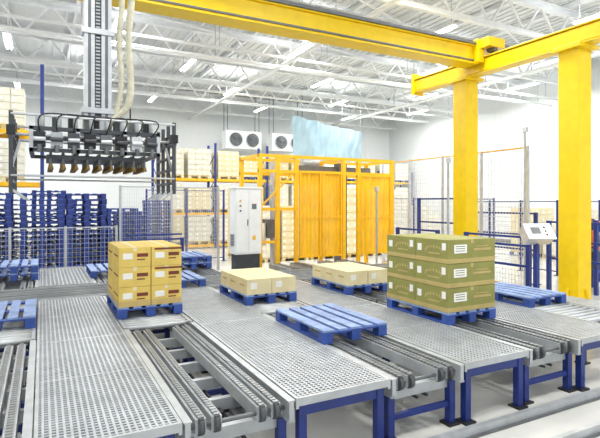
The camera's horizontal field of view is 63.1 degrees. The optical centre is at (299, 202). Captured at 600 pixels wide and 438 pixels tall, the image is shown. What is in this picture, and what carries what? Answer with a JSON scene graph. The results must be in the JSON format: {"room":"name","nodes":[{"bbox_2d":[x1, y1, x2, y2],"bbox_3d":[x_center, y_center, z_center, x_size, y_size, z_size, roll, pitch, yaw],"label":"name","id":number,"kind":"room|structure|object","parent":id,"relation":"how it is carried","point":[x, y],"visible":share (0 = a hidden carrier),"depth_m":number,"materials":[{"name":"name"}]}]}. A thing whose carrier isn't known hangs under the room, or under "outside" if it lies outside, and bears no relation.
{"room":"warehouse","nodes":[
{"label":"warehouse","id":0,"kind":"room"},
{"bbox_2d":[0,71,388,241],"bbox_3d":[-6.934,-2.150,28.161,30.000,8.600,0.310,0,0,-28],"label":"wall","id":1,"kind":"structure","parent":0,"point":[203,130],"depth_m":27.31,"materials":[{"name":"white paint"}]},
{"bbox_2d":[0,71,395,129],"bbox_3d":[-6.540,-5.695,27.414,30.047,1.130,0.200,0,0,-28],"label":"roof truss","id":2,"kind":"object","parent":1,"relation":"attached to","point":[9,74],"depth_m":27.86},
{"bbox_2d":[0,53,428,122],"bbox_3d":[-5.001,-5.695,24.495,30.047,1.130,0.200,0,0,-28],"label":"roof truss","id":3,"kind":"object","parent":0,"point":[31,81],"depth_m":24.75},
{"bbox_2d":[0,32,452,112],"bbox_3d":[-3.369,-5.695,21.399,30.047,1.130,0.200,0,0,-28],"label":"roof truss","id":4,"kind":"object","parent":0,"point":[4,58],"depth_m":21.42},
{"bbox_2d":[0,0,523,103],"bbox_3d":[-1.737,-5.695,18.303,30.047,1.130,0.200,0,0,-28],"label":"roof truss","id":5,"kind":"object","parent":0,"point":[47,4],"depth_m":18.03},
{"bbox_2d":[0,0,543,117],"bbox_3d":[-0.783,-5.675,20.783,30.030,0.900,17.546,0,0,-28],"label":"roof","id":6,"kind":"structure","parent":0,"point":[28,1],"depth_m":17.12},
{"bbox_2d":[0,0,599,112],"bbox_3d":[0.992,-6.480,13.128,30.600,0.140,34.300,0,0,-28],"label":"ceiling","id":7,"kind":"structure","parent":0,"point":[27,47],"depth_m":20.15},
{"bbox_2d":[2,6,13,49],"bbox_3d":[-9.653,-5.875,16.164,0.240,1.150,1.800,0,0,-28],"label":"fluorescent light fixture","id":8,"kind":"object","parent":7,"relation":"hanging from","point":[7,38],"visible":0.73,"depth_m":16.00,"materials":[{"name":"white paint"}]},
{"bbox_2d":[14,62,20,88],"bbox_3d":[-12.824,-5.875,22.179,0.240,1.150,1.800,0,0,-28],"label":"fluorescent light fixture","id":9,"kind":"object","parent":7,"relation":"hanging from","point":[17,85],"visible":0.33,"depth_m":22.07,"materials":[{"name":"white paint"}]},
{"bbox_2d":[112,8,126,29],"bbox_3d":[-5.320,-5.875,14.378,0.240,1.150,1.800,0,0,-28],"label":"fluorescent light fixture","id":10,"kind":"object","parent":7,"relation":"hanging from","point":[114,25],"visible":0.34,"depth_m":14.28,"materials":[{"name":"white paint"}]},
{"bbox_2d":[147,78,155,101],"bbox_3d":[-7.517,-5.875,24.977,0.240,1.150,1.800,0,0,-28],"label":"fluorescent light fixture","id":11,"kind":"object","parent":7,"relation":"hanging from","point":[151,98],"visible":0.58,"depth_m":24.81,"materials":[{"name":"white paint"}]},
{"bbox_2d":[179,47,196,70],"bbox_3d":[-4.345,-5.875,18.962,0.240,1.150,1.800,0,0,-28],"label":"fluorescent light fixture","id":12,"kind":"object","parent":7,"relation":"hanging from","point":[190,61],"visible":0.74,"depth_m":18.90,"materials":[{"name":"white paint"}]},
{"bbox_2d":[223,69,238,95],"bbox_3d":[-3.277,-5.875,23.369,0.240,1.150,1.800,0,0,-28],"label":"fluorescent light fixture","id":13,"kind":"object","parent":7,"relation":"hanging from","point":[232,89],"visible":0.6,"depth_m":23.13,"materials":[{"name":"white paint"}]},
{"bbox_2d":[222,104,260,150],"bbox_3d":[-3.299,-4.750,27.806,2.100,3.400,0.930,0,0,-28],"label":"cooler","id":14,"kind":"object","parent":7,"relation":"hanging from","point":[231,139],"visible":1,"depth_m":27.44,"materials":[{"name":"white paint"}]},
{"bbox_2d":[267,93,297,152],"bbox_3d":[-0.822,-4.750,29.112,2.100,3.400,0.930,0,0,-28],"label":"cooler","id":15,"kind":"object","parent":7,"relation":"hanging from","point":[276,142],"visible":0.61,"depth_m":28.57,"materials":[{"name":"white paint"}]},
{"bbox_2d":[0,0,599,125],"bbox_3d":[1.062,-5.575,12.995,30.000,1.750,34.000,0,0,-28],"label":"roof trusses","id":16,"kind":"object","parent":7,"relation":"hanging from","point":[392,2],"visible":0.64,"depth_m":17.83,"materials":[{"name":"metal"}]},
{"bbox_2d":[4,0,599,112],"bbox_3d":[1.062,-6.340,12.995,28.100,0.160,34.000,0,0,-28],"label":"roof purlins","id":17,"kind":"structure","parent":16,"relation":"on","point":[575,3],"depth_m":20.34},
{"bbox_2d":[285,38,314,56],"bbox_3d":[-0.012,-5.875,17.177,0.240,1.150,1.800,0,0,-28],"label":"fluorescent light fixture","id":18,"kind":"object","parent":7,"relation":"hanging from","point":[308,44],"visible":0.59,"depth_m":17.06,"materials":[{"name":"white paint"}]},
{"bbox_2d":[309,77,334,87],"bbox_3d":[0.962,-5.875,21.760,0.240,1.150,1.800,0,0,-28],"label":"fluorescent light fixture","id":19,"kind":"object","parent":7,"relation":"hanging from","point":[327,79],"visible":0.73,"depth_m":21.69,"materials":[{"name":"white paint"}]},
{"bbox_2d":[291,77,361,162],"bbox_3d":[1.486,-4.200,25.271,4.203,4.400,0.391,0,0,-28],"label":"plastic sheet","id":20,"kind":"object","parent":7,"relation":"hanging from","point":[310,137],"visible":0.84,"depth_m":25.16,"materials":[{"name":"blue plastic"}]},
{"bbox_2d":[327,100,346,106],"bbox_3d":[2.030,-5.875,26.167,0.240,1.150,1.800,0,0,-28],"label":"fluorescent light fixture","id":21,"kind":"object","parent":7,"relation":"hanging from","point":[339,101],"visible":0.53,"depth_m":26.03,"materials":[{"name":"white paint"}]},
{"bbox_2d":[407,93,427,114],"bbox_3d":[6.896,-5.875,28.732,0.240,1.150,1.800,0,0,-28],"label":"fluorescent light fixture","id":22,"kind":"object","parent":7,"relation":"hanging from","point":[420,110],"visible":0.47,"depth_m":28.61,"materials":[{"name":"white paint"}]},
{"bbox_2d":[411,92,438,100],"bbox_3d":[6.270,-5.875,24.559,0.240,1.150,1.800,0,0,-28],"label":"fluorescent light fixture","id":23,"kind":"object","parent":7,"relation":"hanging from","point":[431,93],"visible":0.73,"depth_m":24.41,"materials":[{"name":"white paint"}]},
{"bbox_2d":[417,65,447,75],"bbox_3d":[5.295,-5.875,19.975,0.240,1.150,1.800,0,0,-28],"label":"fluorescent light fixture","id":24,"kind":"object","parent":7,"relation":"hanging from","point":[440,67],"visible":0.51,"depth_m":19.73,"materials":[{"name":"white paint"}]},
{"bbox_2d":[432,0,458,33],"bbox_3d":[4.274,-5.875,15.480,0.240,1.150,1.800,0,0,-28],"label":"fluorescent light fixture","id":25,"kind":"object","parent":7,"relation":"hanging from","point":[452,25],"visible":0.43,"depth_m":14.91,"materials":[{"name":"white paint"}]},
{"bbox_2d":[502,69,539,90],"bbox_3d":[10.160,-5.875,22.540,0.240,1.150,1.800,0,0,-28],"label":"fluorescent light fixture","id":26,"kind":"object","parent":7,"relation":"hanging from","point":[533,82],"visible":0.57,"depth_m":22.48,"materials":[{"name":"white paint"}]},
{"bbox_2d":[533,57,557,66],"bbox_3d":[9.581,-5.875,18.278,0.240,1.150,1.800,0,0,-28],"label":"fluorescent light fixture","id":27,"kind":"object","parent":7,"relation":"hanging from","point":[555,59],"visible":0.46,"depth_m":18.58,"materials":[{"name":"white paint"}]},
{"bbox_2d":[571,0,599,24],"bbox_3d":[8.560,-5.875,13.783,0.240,1.150,1.800,0,0,-28],"label":"fluorescent light fixture","id":28,"kind":"object","parent":7,"relation":"hanging from","point":[594,15],"visible":0.97,"depth_m":14.18,"materials":[{"name":"white paint"}]},
{"bbox_2d":[0,242,599,437],"bbox_3d":[1.125,2.250,13.198,30.300,0.200,34.300,0,0,-28],"label":"floor","id":29,"kind":"structure","parent":0,"point":[492,392],"depth_m":5.17,"materials":[{"name":"concrete"}]},
{"bbox_2d":[0,193,14,271],"bbox_3d":[-8.221,0.943,13.019,1.039,2.415,1.200,0,0,-28],"label":"pallet stack","id":30,"kind":"object","parent":29,"relation":"on","point":[10,222],"visible":0.66,"depth_m":12.72,"materials":[{"name":"blue paint"}]},
{"bbox_2d":[0,199,20,265],"bbox_3d":[-9.560,1.018,15.987,1.039,2.264,1.200,0,0,-28],"label":"pallet stack","id":31,"kind":"object","parent":29,"relation":"on","point":[15,254],"visible":0.15,"depth_m":15.62,"materials":[{"name":"blue paint"}]},
{"bbox_2d":[0,340,35,437],"bbox_3d":[-2.709,1.850,4.066,0.880,0.600,2.880,0,0,-28],"label":"conveyor","id":32,"kind":"object","parent":29,"relation":"on","point":[20,400],"visible":0.99,"depth_m":4.19,"materials":[{"name":"metal"}]},
{"bbox_2d":[0,305,37,386],"bbox_3d":[-3.966,1.850,6.450,0.880,0.600,2.390,0,0,-28],"label":"conveyor","id":33,"kind":"object","parent":29,"relation":"on","point":[14,333],"visible":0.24,"depth_m":5.88,"materials":[{"name":"metal"}]},
{"bbox_2d":[0,298,36,330],"bbox_3d":[-3.952,1.474,6.423,0.860,0.150,1.250,0,0,-28],"label":"pallet","id":34,"kind":"object","parent":33,"relation":"on","point":[30,309],"visible":1,"depth_m":6.30,"materials":[{"name":"paint"}]},
{"bbox_2d":[0,272,38,289],"bbox_3d":[-5.864,1.850,10.050,0.880,0.600,2.750,0,0,-28],"label":"conveyor","id":35,"kind":"object","parent":29,"relation":"on","point":[24,282],"visible":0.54,"depth_m":9.92,"materials":[{"name":"metal"}]},
{"bbox_2d":[0,267,38,280],"bbox_3d":[-5.957,1.474,10.227,0.860,0.150,1.250,0,0,-28],"label":"pallet","id":36,"kind":"object","parent":35,"relation":"on","point":[34,275],"visible":0.67,"depth_m":9.84,"materials":[{"name":"paint"}]},
{"bbox_2d":[0,259,38,273],"bbox_3d":[-5.957,1.322,10.227,0.860,0.150,1.250,0,0,-28],"label":"pallet","id":37,"kind":"object","parent":36,"relation":"on","point":[15,265],"visible":1,"depth_m":9.92,"materials":[{"name":"paint"}]},
{"bbox_2d":[0,64,43,192],"bbox_3d":[-10.578,-0.950,13.415,6.380,6.200,1.380,0,0,-28],"label":"rack","id":38,"kind":"object","parent":29,"relation":"on","point":[14,99],"visible":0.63,"depth_m":14.07,"materials":[{"name":"blue paint"}]},
{"bbox_2d":[20,193,63,276],"bbox_3d":[-7.158,0.943,13.579,1.038,2.415,1.200,0,0,-28],"label":"pallet stack","id":39,"kind":"object","parent":29,"relation":"on","point":[23,206],"visible":0.73,"depth_m":13.14,"materials":[{"name":"blue paint"}]},
{"bbox_2d":[31,190,65,266],"bbox_3d":[-8.499,0.867,16.546,1.035,2.566,1.200,0,0,-28],"label":"pallet stack","id":40,"kind":"object","parent":29,"relation":"on","point":[33,191],"visible":0.37,"depth_m":16.05,"materials":[{"name":"blue paint"}]},
{"bbox_2d":[0,225,117,270],"bbox_3d":[-8.923,1.380,11.348,8.960,1.540,0.160,0,0,-28],"label":"fence","id":41,"kind":"object","parent":29,"relation":"on","point":[9,229],"visible":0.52,"depth_m":12.78,"materials":[{"name":"metal"}]},
{"bbox_2d":[39,266,92,287],"bbox_3d":[-5.059,1.846,10.475,0.920,0.608,2.750,0,0,-28],"label":"platform","id":42,"kind":"object","parent":29,"relation":"on","point":[64,276],"visible":0.73,"depth_m":10.16,"materials":[{"name":"metal"}]},
{"bbox_2d":[71,201,97,264],"bbox_3d":[-7.437,1.018,17.106,1.038,2.264,1.200,0,0,-28],"label":"pallet stack","id":43,"kind":"object","parent":29,"relation":"on","point":[74,202],"visible":0.12,"depth_m":16.60,"materials":[{"name":"blue paint"}]},
{"bbox_2d":[65,193,106,270],"bbox_3d":[-6.186,0.943,14.092,1.038,2.415,1.200,0,0,-28],"label":"pallet stack","id":44,"kind":"object","parent":29,"relation":"on","point":[101,198],"visible":0.68,"depth_m":13.73,"materials":[{"name":"blue paint"}]},
{"bbox_2d":[83,267,107,283],"bbox_3d":[-4.254,1.850,10.899,0.880,0.600,2.750,0,0,-28],"label":"conveyor","id":45,"kind":"object","parent":29,"relation":"on","point":[102,277],"visible":0.25,"depth_m":10.19,"materials":[{"name":"metal"}]},
{"bbox_2d":[86,263,107,277],"bbox_3d":[-4.207,1.474,10.810,0.860,0.150,1.250,0,0,-28],"label":"pallet","id":46,"kind":"object","parent":45,"relation":"on","point":[91,269],"visible":0.44,"depth_m":10.57,"materials":[{"name":"paint"}]},
{"bbox_2d":[34,296,181,437],"bbox_3d":[-2.475,1.846,5.574,0.920,0.608,5.330,0,0,-28],"label":"platform","id":47,"kind":"object","parent":29,"relation":"on","point":[92,381],"visible":1,"depth_m":4.25,"materials":[{"name":"metal"}]},
{"bbox_2d":[106,208,137,262],"bbox_3d":[-6.464,1.169,17.619,1.033,1.962,1.200,0,0,-28],"label":"pallet stack","id":48,"kind":"object","parent":29,"relation":"on","point":[109,221],"visible":0.44,"depth_m":17.25,"materials":[{"name":"blue paint"}]},
{"bbox_2d":[112,211,142,240],"bbox_3d":[-7.100,1.244,20.110,1.036,1.811,1.200,0,0,-28],"label":"pallet stack","id":49,"kind":"object","parent":29,"relation":"on","point":[140,218],"visible":0.15,"depth_m":19.79,"materials":[{"name":"blue paint"}]},
{"bbox_2d":[103,296,191,362],"bbox_3d":[-2.356,1.850,7.299,0.880,0.600,2.390,0,0,-28],"label":"conveyor","id":50,"kind":"object","parent":29,"relation":"on","point":[164,318],"visible":0.34,"depth_m":6.54,"materials":[{"name":"metal"}]},
{"bbox_2d":[107,293,181,319],"bbox_3d":[-2.328,1.474,7.246,0.860,0.150,1.250,0,0,-28],"label":"pallet","id":51,"kind":"object","parent":50,"relation":"on","point":[148,310],"visible":0.53,"depth_m":6.73,"materials":[{"name":"paint"}]},
{"bbox_2d":[108,240,181,307],"bbox_3d":[-2.326,0.999,7.240,0.840,0.798,1.223,0,0,-28],"label":"cartons","id":52,"kind":"object","parent":51,"relation":"on","point":[148,272],"visible":1,"depth_m":6.73},
{"bbox_2d":[125,233,183,266],"bbox_3d":[-3.883,1.489,13.101,1.650,1.322,0.200,0,0,-28],"label":"guard rail","id":53,"kind":"object","parent":29,"relation":"on","point":[181,239],"visible":0.41,"depth_m":13.18,"materials":[{"name":"metal"}]},
{"bbox_2d":[142,200,168,241],"bbox_3d":[-6.036,1.018,20.671,1.036,2.264,1.200,0,0,-28],"label":"pallet stack","id":54,"kind":"object","parent":29,"relation":"on","point":[159,202],"visible":0.42,"depth_m":20.26,"materials":[{"name":"blue paint"}]},
{"bbox_2d":[119,185,219,270],"bbox_3d":[-3.704,0.830,14.100,2.960,2.640,0.160,0,0,-28],"label":"fence","id":55,"kind":"object","parent":29,"relation":"on","point":[121,189],"visible":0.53,"depth_m":14.44,"materials":[{"name":"metal"}]},
{"bbox_2d":[146,189,225,260],"bbox_3d":[-4.093,0.830,17.625,2.960,2.640,0.160,0,0,-28],"label":"fence","id":56,"kind":"object","parent":29,"relation":"on","point":[185,190],"visible":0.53,"depth_m":17.62,"materials":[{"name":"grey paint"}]},
{"bbox_2d":[0,263,386,309],"bbox_3d":[-1.733,1.850,9.826,9.900,0.600,1.320,0,0,-28],"label":"conveyor","id":57,"kind":"object","parent":29,"relation":"on","point":[214,281],"visible":0.06,"depth_m":8.86,"materials":[{"name":"metal"}]},
{"bbox_2d":[181,270,205,287],"bbox_3d":[-2.413,1.474,9.444,0.860,0.150,1.200,0,0,-28],"label":"pallet","id":58,"kind":"object","parent":57,"relation":"on","point":[186,276],"visible":0.38,"depth_m":9.12,"materials":[{"name":"paint"}]},
{"bbox_2d":[181,264,220,275],"bbox_3d":[-2.635,1.850,11.752,0.880,0.600,2.750,0,0,-28],"label":"conveyor","id":59,"kind":"object","parent":29,"relation":"on","point":[202,271],"visible":0.25,"depth_m":11.44,"materials":[{"name":"metal"}]},
{"bbox_2d":[181,258,211,268],"bbox_3d":[-2.775,1.474,12.018,0.860,0.150,1.250,0,0,-28],"label":"pallet","id":60,"kind":"object","parent":59,"relation":"on","point":[200,262],"visible":0.44,"depth_m":11.63,"materials":[{"name":"paint"}]},
{"bbox_2d":[181,251,211,262],"bbox_3d":[-2.775,1.322,12.018,0.860,0.150,1.250,0,0,-28],"label":"pallet","id":61,"kind":"object","parent":60,"relation":"on","point":[189,256],"visible":0.65,"depth_m":11.65,"materials":[{"name":"paint"}]},
{"bbox_2d":[124,322,294,437],"bbox_3d":[-1.099,1.850,4.915,0.880,0.600,2.880,0,0,-28],"label":"conveyor","id":62,"kind":"object","parent":29,"relation":"on","point":[263,405],"visible":0.97,"depth_m":4.27,"materials":[{"name":"metal"}]},
{"bbox_2d":[151,143,299,247],"bbox_3d":[-3.099,-0.350,24.424,8.280,5.000,1.280,0,0,-28],"label":"rack","id":63,"kind":"object","parent":29,"relation":"on","point":[195,163],"visible":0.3,"depth_m":23.20,"materials":[{"name":"blue paint"}]},
{"bbox_2d":[227,188,262,256],"bbox_3d":[-2.187,0.776,19.478,1.100,2.743,1.160,0,0,-28],"label":"packaged goods","id":64,"kind":"object","parent":29,"relation":"on","point":[228,190],"visible":0.04,"depth_m":19.60},
{"bbox_2d":[228,187,262,268],"bbox_3d":[-1.346,0.880,12.116,0.740,2.540,0.470,0,0,-28],"label":"tall cabinet","id":65,"kind":"object","parent":29,"relation":"on","point":[245,202],"visible":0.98,"depth_m":11.94,"materials":[{"name":"metal"}]},
{"bbox_2d":[209,287,311,315],"bbox_3d":[-0.737,1.850,8.152,0.880,0.600,2.390,0,0,-28],"label":"conveyor","id":66,"kind":"object","parent":29,"relation":"on","point":[260,306],"visible":0.22,"depth_m":7.48,"materials":[{"name":"metal"}]},
{"bbox_2d":[220,284,296,305],"bbox_3d":[-0.723,1.474,8.126,0.860,0.150,1.250,0,0,-28],"label":"pallet","id":67,"kind":"object","parent":66,"relation":"on","point":[247,300],"visible":0.56,"depth_m":7.72,"materials":[{"name":"paint"}]},
{"bbox_2d":[221,267,295,294],"bbox_3d":[-0.721,1.279,8.120,0.837,0.238,1.216,0,0,-28],"label":"cartons","id":68,"kind":"object","parent":67,"relation":"on","point":[263,280],"visible":1,"depth_m":7.71},
{"bbox_2d":[262,206,269,262],"bbox_3d":[-1.487,1.127,18.151,1.100,2.043,1.160,0,0,-28],"label":"packaged goods","id":69,"kind":"object","parent":29,"relation":"on","point":[265,214],"visible":0.13,"depth_m":17.68},
{"bbox_2d":[179,287,390,437],"bbox_3d":[-0.861,1.846,6.425,0.930,0.608,5.330,0,0,-28],"label":"platform","id":70,"kind":"object","parent":29,"relation":"on","point":[316,376],"visible":0.87,"depth_m":4.82,"materials":[{"name":"metal"}]},
{"bbox_2d":[269,262,312,270],"bbox_3d":[-0.133,1.850,12.195,0.880,0.600,1.200,0,0,-28],"label":"conveyor","id":71,"kind":"object","parent":29,"relation":"on","point":[296,265],"visible":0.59,"depth_m":12.18,"materials":[{"name":"metal"}]},
{"bbox_2d":[280,206,308,261],"bbox_3d":[-0.426,1.127,18.711,1.100,2.043,1.160,0,0,-28],"label":"packaged goods","id":72,"kind":"object","parent":29,"relation":"on","point":[286,217],"visible":0.49,"depth_m":18.09},
{"bbox_2d":[6,0,599,299],"bbox_3d":[-0.817,-1.451,6.103,15.442,7.196,9.555,0,0,-28],"label":"gantry crane","id":73,"kind":"object","parent":29,"relation":"on","point":[468,60],"visible":0.98,"depth_m":9.39,"materials":[{"name":"yellow paint"}]},
{"bbox_2d":[239,153,393,267],"bbox_3d":[0.557,0.430,14.114,4.450,3.440,1.450,0,0,-28],"label":"enclosure","id":74,"kind":"object","parent":29,"relation":"on","point":[320,191],"visible":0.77,"depth_m":13.59,"materials":[{"name":"orange paint"}]},
{"bbox_2d":[330,188,355,256],"bbox_3d":[1.697,0.776,19.830,1.100,2.743,1.160,0,0,-28],"label":"packaged goods","id":75,"kind":"object","parent":29,"relation":"on","point":[351,192],"visible":0.23,"depth_m":19.39},
{"bbox_2d":[317,259,369,263],"bbox_3d":[1.123,1.850,12.858,0.880,0.600,1.200,0,0,-28],"label":"conveyor","id":76,"kind":"object","parent":29,"relation":"on","point":[340,260],"visible":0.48,"depth_m":13.02,"materials":[{"name":"metal"}]},
{"bbox_2d":[299,280,398,304],"bbox_3d":[0.873,1.850,9.001,0.880,0.600,2.390,0,0,-28],"label":"conveyor","id":77,"kind":"object","parent":29,"relation":"on","point":[375,296],"visible":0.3,"depth_m":8.45,"materials":[{"name":"metal"}]},
{"bbox_2d":[311,276,386,294],"bbox_3d":[0.887,1.474,8.974,0.860,0.150,1.250,0,0,-28],"label":"pallet","id":78,"kind":"object","parent":77,"relation":"on","point":[366,288],"visible":0.67,"depth_m":8.58,"materials":[{"name":"paint"}]},
{"bbox_2d":[313,262,386,285],"bbox_3d":[0.889,1.279,8.967,0.841,0.238,1.217,0,0,-28],"label":"cartons","id":79,"kind":"object","parent":78,"relation":"on","point":[344,273],"visible":0.99,"depth_m":8.56},
{"bbox_2d":[263,313,463,437],"bbox_3d":[0.520,1.850,5.768,0.880,0.600,2.880,0,0,-28],"label":"conveyor","id":80,"kind":"object","parent":29,"relation":"on","point":[437,371],"visible":0.48,"depth_m":4.74,"materials":[{"name":"metal"}]},
{"bbox_2d":[276,303,386,344],"bbox_3d":[0.350,1.474,6.091,0.860,0.150,1.250,0,0,-28],"label":"pallet","id":81,"kind":"object","parent":80,"relation":"on","point":[352,322],"visible":1,"depth_m":5.85,"materials":[{"name":"paint"}]},
{"bbox_2d":[323,162,408,201],"bbox_3d":[3.557,-0.301,31.098,8.280,4.902,1.280,0,0,-28],"label":"rack","id":82,"kind":"object","parent":29,"relation":"on","point":[374,168],"visible":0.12,"depth_m":31.68,"materials":[{"name":"blue paint"}]},
{"bbox_2d":[374,187,378,263],"bbox_3d":[2.126,0.850,13.550,0.120,2.600,0.130,0,0,-28],"label":"post","id":83,"kind":"object","parent":29,"relation":"on","point":[376,189],"visible":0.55,"depth_m":13.53,"materials":[{"name":"metal"}]},
{"bbox_2d":[378,196,407,254],"bbox_3d":[3.820,0.926,20.950,1.100,2.443,1.160,0,0,-28],"label":"packaged goods","id":84,"kind":"object","parent":29,"relation":"on","point":[396,200],"visible":0.12,"depth_m":20.54},
{"bbox_2d":[296,280,528,425],"bbox_3d":[0.753,1.846,7.276,0.920,0.608,5.330,0,0,-28],"label":"platform","id":85,"kind":"object","parent":29,"relation":"on","point":[479,354],"visible":0.54,"depth_m":5.42,"materials":[{"name":"metal"}]},
{"bbox_2d":[396,227,439,233],"bbox_3d":[2.974,1.400,12.477,0.200,1.500,1.700,0,0,-28],"label":"guard rail","id":86,"kind":"object","parent":29,"relation":"on","point":[397,228],"visible":0.26,"depth_m":12.48,"materials":[{"name":"metal"}]},
{"bbox_2d":[408,205,427,233],"bbox_3d":[4.882,1.127,21.509,1.100,2.043,1.160,0,0,-28],"label":"packaged goods","id":87,"kind":"object","parent":29,"relation":"on","point":[408,205],"visible":0.02,"depth_m":21.12},
{"bbox_2d":[417,198,452,233],"bbox_3d":[3.907,1.000,13.817,0.200,2.300,1.800,0,0,-28],"label":"guard rail","id":88,"kind":"object","parent":29,"relation":"on","point":[419,221],"visible":0.24,"depth_m":14.48,"materials":[{"name":"metal"}]},
{"bbox_2d":[431,214,438,232],"bbox_3d":[6.616,1.377,26.154,1.100,1.543,1.160,0,0,-28],"label":"packaged goods","id":89,"kind":"object","parent":29,"relation":"on","point":[436,215],"visible":0.06,"depth_m":25.81},
{"bbox_2d":[385,198,496,261],"bbox_3d":[5.331,0.980,18.298,5.660,2.340,0.160,0,0,-28],"label":"fence","id":90,"kind":"object","parent":29,"relation":"on","point":[493,199],"visible":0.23,"depth_m":18.23,"materials":[{"name":"metal"}]},
{"bbox_2d":[446,158,450,233],"bbox_3d":[3.448,0.550,11.365,0.120,3.200,0.130,0,0,-28],"label":"post","id":91,"kind":"object","parent":29,"relation":"on","point":[448,160],"visible":0.55,"depth_m":11.35,"materials":[{"name":"metal"}]},
{"bbox_2d":[382,145,529,284],"bbox_3d":[4.186,0.380,14.360,0.160,3.540,5.860,0,0,-28],"label":"fence","id":92,"kind":"object","parent":29,"relation":"on","point":[480,153],"visible":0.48,"depth_m":14.32,"materials":[{"name":"metal"}]},
{"bbox_2d":[369,301,580,404],"bbox_3d":[2.130,1.850,6.617,0.880,0.600,2.880,0,0,-28],"label":"conveyor","id":93,"kind":"object","parent":29,"relation":"on","point":[544,347],"visible":0.45,"depth_m":5.59,"materials":[{"name":"metal"}]},
{"bbox_2d":[387,297,495,325],"bbox_3d":[1.964,1.474,6.931,0.860,0.150,1.250,0,0,-28],"label":"pallet","id":94,"kind":"object","parent":93,"relation":"on","point":[448,319],"visible":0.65,"depth_m":6.54,"materials":[{"name":"paint"}]},
{"bbox_2d":[387,233,494,312],"bbox_3d":[1.962,0.934,6.933,0.863,0.928,1.243,0,0,-28],"label":"cartons","id":95,"kind":"object","parent":94,"relation":"on","point":[446,273],"visible":1,"depth_m":6.49},
{"bbox_2d":[376,286,599,391],"bbox_3d":[2.363,1.846,8.125,0.920,0.608,5.330,0,0,-28],"label":"platform","id":96,"kind":"object","parent":29,"relation":"on","point":[587,331],"visible":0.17,"depth_m":6.21,"materials":[{"name":"metal"}]},
{"bbox_2d":[464,232,531,286],"bbox_3d":[4.117,1.400,10.310,0.200,1.500,1.800,0,0,-28],"label":"guard rail","id":97,"kind":"object","parent":29,"relation":"on","point":[528,266],"visible":0.35,"depth_m":9.74,"materials":[{"name":"metal"}]},
{"bbox_2d":[478,212,541,284],"bbox_3d":[5.742,1.200,13.767,0.200,1.900,2.200,0,0,-28],"label":"guard rail","id":98,"kind":"object","parent":29,"relation":"on","point":[535,214],"visible":0.26,"depth_m":13.55,"materials":[{"name":"metal"}]},
{"bbox_2d":[428,387,599,437],"bbox_3d":[1.697,2.105,4.286,15.000,0.090,0.600,0,0,-28],"label":"rails","id":99,"kind":"object","parent":29,"relation":"on","point":[490,426],"visible":1,"depth_m":4.69,"materials":[{"name":"metal"}]},
{"bbox_2d":[522,127,527,285],"bbox_3d":[5.215,0.200,11.336,0.120,3.900,0.130,0,0,-28],"label":"post","id":100,"kind":"object","parent":29,"relation":"on","point":[524,129],"visible":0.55,"depth_m":11.32,"materials":[{"name":"metal"}]},
{"bbox_2d":[511,208,552,256],"bbox_3d":[9.498,1.177,20.043,1.100,1.943,1.260,0,0,-28],"label":"packaged goods","id":101,"kind":"object","parent":29,"relation":"on","point":[512,209],"visible":0.2,"depth_m":19.80,"materials":[{"name":"beige cardboard"}]},
{"bbox_2d":[518,223,556,287],"bbox_3d":[4.325,1.262,8.947,0.540,1.777,0.390,0,0,-8],"label":"control console","id":102,"kind":"object","parent":29,"relation":"on","point":[535,234],"visible":0.84,"depth_m":8.90,"materials":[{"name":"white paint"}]},
{"bbox_2d":[478,200,599,281],"bbox_3d":[7.045,1.030,15.584,0.160,2.240,5.160,0,0,-28],"label":"fence","id":103,"kind":"object","parent":29,"relation":"on","point":[556,201],"visible":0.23,"depth_m":15.66,"materials":[{"name":"metal"}]},
{"bbox_2d":[543,223,555,258],"bbox_3d":[10.198,1.476,18.716,1.100,1.343,1.260,0,0,-28],"label":"packaged goods","id":104,"kind":"object","parent":29,"relation":"on","point":[544,245],"visible":0.07,"depth_m":18.63},
{"bbox_2d":[503,297,599,364],"bbox_3d":[3.623,1.850,7.687,0.880,0.600,2.380,0,0,-28],"label":"conveyor","id":105,"kind":"object","parent":29,"relation":"on","point":[567,309],"visible":0.23,"depth_m":7.13,"materials":[{"name":"metal"}]},
{"bbox_2d":[495,282,565,307],"bbox_3d":[3.476,1.474,7.966,0.860,0.150,1.250,0,0,-28],"label":"pallet","id":106,"kind":"object","parent":105,"relation":"on","point":[528,295],"visible":0.67,"depth_m":7.63,"materials":[{"name":"paint"}]},
{"bbox_2d":[546,220,599,289],"bbox_3d":[6.178,1.275,10.153,0.200,1.750,2.400,0,0,-28],"label":"guard rail","id":107,"kind":"object","parent":29,"relation":"on","point":[549,257],"visible":0.56,"depth_m":11.09,"materials":[{"name":"metal"}]},
{"bbox_2d":[552,295,599,308],"bbox_3d":[3.671,1.846,9.097,0.500,0.608,4.830,0,0,-28],"label":"platform","id":108,"kind":"object","parent":29,"relation":"on","point":[569,299],"visible":0.09,"depth_m":7.64,"materials":[{"name":"metal"}]},
{"bbox_2d":[592,209,597,219],"bbox_3d":[10.898,1.177,17.390,1.100,1.943,1.260,0,0,-28],"label":"packaged goods","id":109,"kind":"object","parent":29,"relation":"on","point":[595,210],"visible":0.06,"depth_m":17.19},
{"bbox_2d":[591,219,599,295],"bbox_3d":[7.168,1.275,11.919,1.080,1.750,0.780,0,0,-28],"label":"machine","id":110,"kind":"object","parent":29,"relation":"on","point":[595,234],"visible":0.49,"depth_m":11.37,"materials":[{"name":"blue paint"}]},
{"bbox_2d":[288,0,591,84],"bbox_3d":[-0.104,-5.695,15.207,30.047,1.130,0.200,0,0,-28],"label":"roof truss","id":111,"kind":"object","parent":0,"point":[506,73],"depth_m":19.50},
{"bbox_2d":[375,0,599,52],"bbox_3d":[1.528,-5.695,12.111,30.047,1.130,0.200,0,0,-28],"label":"roof truss","id":112,"kind":"object","parent":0,"point":[538,5],"depth_m":14.58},
{"bbox_2d":[389,58,599,239],"bbox_3d":[14.393,-2.150,20.194,0.300,8.600,34.300,0,0,-28],"label":"wall","id":113,"kind":"structure","parent":0,"point":[500,123],"depth_m":26.25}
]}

